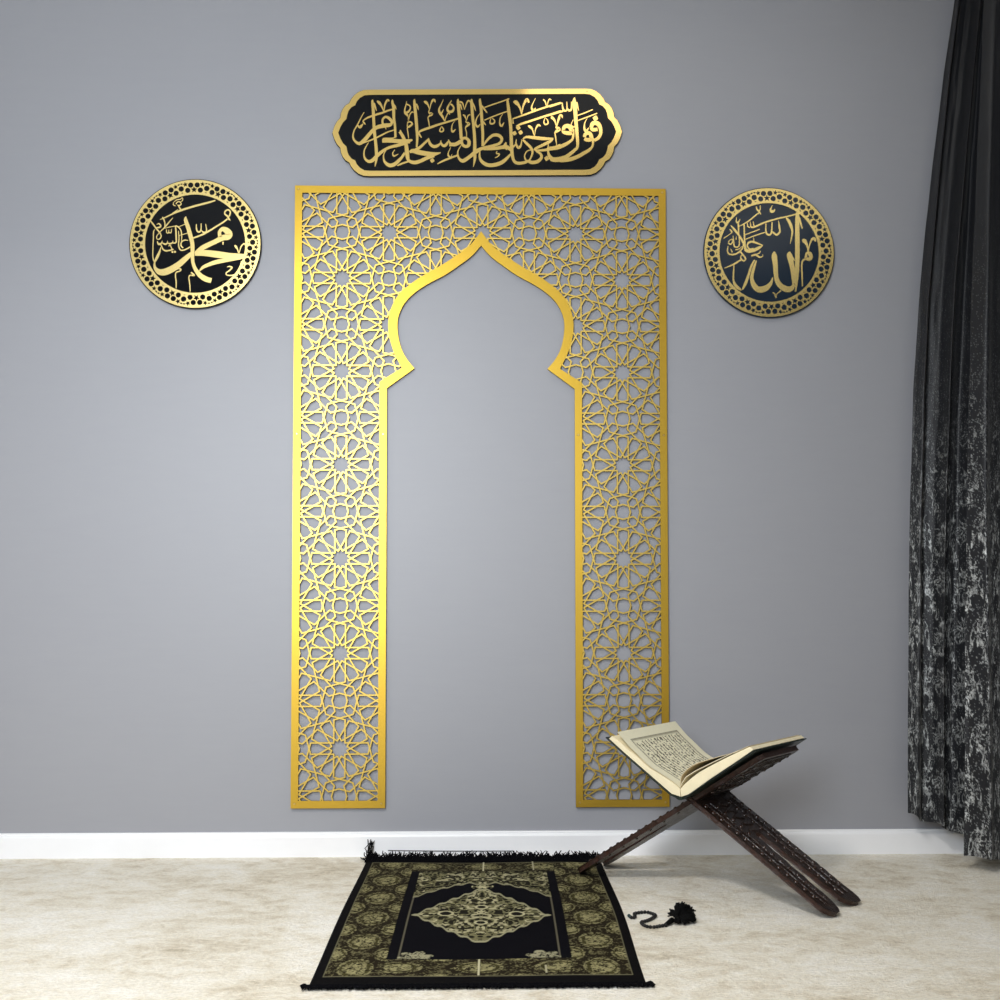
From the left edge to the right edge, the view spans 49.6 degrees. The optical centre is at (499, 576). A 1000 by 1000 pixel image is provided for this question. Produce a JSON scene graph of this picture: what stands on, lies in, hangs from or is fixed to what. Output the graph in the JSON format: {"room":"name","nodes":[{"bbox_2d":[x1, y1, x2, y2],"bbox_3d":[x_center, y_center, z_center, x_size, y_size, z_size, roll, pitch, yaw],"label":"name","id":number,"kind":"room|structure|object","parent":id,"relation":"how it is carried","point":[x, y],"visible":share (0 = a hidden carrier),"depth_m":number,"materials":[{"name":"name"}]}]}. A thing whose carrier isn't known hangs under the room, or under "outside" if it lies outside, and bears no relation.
{"room":"prayer room","nodes":[
{"label":"prayer room","id":0,"kind":"room"},
{"bbox_2d":[0,0,954,832],"bbox_3d":[-0.301,-0.537,3.412,4.360,2.780,0.120,0,-2,-1],"label":"wall","id":1,"kind":"structure","parent":0,"point":[146,441],"depth_m":3.35,"materials":[{"name":"grey paint"}]},
{"bbox_2d":[129,179,261,308],"bbox_3d":[-0.941,-1.028,3.349,0.406,0.406,0.015,0,-2,-1],"label":"medallion","id":2,"kind":"object","parent":1,"relation":"attached to","point":[194,243],"visible":1,"depth_m":3.34,"materials":[{"name":"black plastic"}]},
{"bbox_2d":[332,89,621,176],"bbox_3d":[-0.070,-1.386,3.383,0.905,0.287,0.015,0,-2,-1],"label":"sign","id":3,"kind":"object","parent":1,"relation":"attached to","point":[393,132],"visible":1,"depth_m":3.38,"materials":[{"name":"black plastic"}]},
{"bbox_2d":[290,185,669,808],"bbox_3d":[-0.059,-0.255,3.340,1.154,1.917,0.015,0,-2,-1],"label":"wall panel","id":4,"kind":"object","parent":1,"relation":"attached to","point":[493,251],"visible":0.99,"depth_m":3.34,"materials":[{"name":"gold metal"}]},
{"bbox_2d":[0,829,963,858],"bbox_3d":[-0.299,0.812,3.292,4.160,0.074,0.016,0,-2,-1],"label":"baseboard","id":5,"kind":"structure","parent":1,"relation":"attached to","point":[810,841],"depth_m":3.29,"materials":[{"name":"white paint"}]},
{"bbox_2d":[703,188,833,317],"bbox_3d":[0.841,-1.014,3.391,0.413,0.413,0.015,0,-2,-1],"label":"medallion","id":6,"kind":"object","parent":1,"relation":"attached to","point":[768,252],"visible":1,"depth_m":3.39,"materials":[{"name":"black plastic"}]},
{"bbox_2d":[0,854,999,999],"bbox_3d":[-0.256,0.839,1.491,4.360,0.120,3.814,0,-2,-1],"label":"floor","id":7,"kind":"structure","parent":0,"point":[922,926],"depth_m":2.49,"materials":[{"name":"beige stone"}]},
{"bbox_2d":[300,839,655,989],"bbox_3d":[-0.033,0.798,2.691,0.754,0.055,1.189,0,-2,-1],"label":"rug","id":8,"kind":"object","parent":7,"relation":"on","point":[465,920],"visible":0.99,"depth_m":2.52,"materials":[{"name":"black fabric"}]},
{"bbox_2d":[627,901,696,928],"bbox_3d":[0.387,0.796,2.591,0.139,0.050,0.138,1,-2,-18],"label":"beads","id":9,"kind":"object","parent":7,"relation":"on","point":[683,912],"visible":1,"depth_m":2.56},
{"bbox_2d":[577,745,860,916],"bbox_3d":[0.560,0.640,2.894,0.749,0.386,0.246,-2,-3,37],"label":"book stand","id":10,"kind":"object","parent":7,"relation":"on","point":[716,802],"visible":0.84,"depth_m":2.79,"materials":[{"name":"brown wood"}]},
{"bbox_2d":[606,721,806,799],"bbox_3d":[0.554,0.492,2.904,0.425,0.164,0.338,-2,-3,37],"label":"open book","id":11,"kind":"object","parent":10,"relation":"on","point":[664,752],"visible":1,"depth_m":2.85,"materials":[{"name":"beige paper"}]},
{"bbox_3d":[1.433,-1.905,3.294,0.660,0.057,0.306,0,-2,-1],"label":"rail","id":12,"kind":"object","parent":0,"visible":0},
{"bbox_2d":[908,0,983,833],"bbox_3d":[1.377,-0.552,3.286,0.304,2.643,0.087,0,-2,-1],"label":"curtain","id":13,"kind":"object","parent":12,"relation":"hanging from","point":[938,487],"visible":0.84,"depth_m":3.29,"materials":[{"name":"black fabric"}]},
{"bbox_2d":[964,0,999,859],"bbox_3d":[1.533,-0.526,3.116,0.403,2.707,0.098,0,-2,-1],"label":"curtain","id":14,"kind":"object","parent":12,"relation":"hanging from","point":[982,587],"visible":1,"depth_m":3.11,"materials":[{"name":"black fabric"}]}
]}

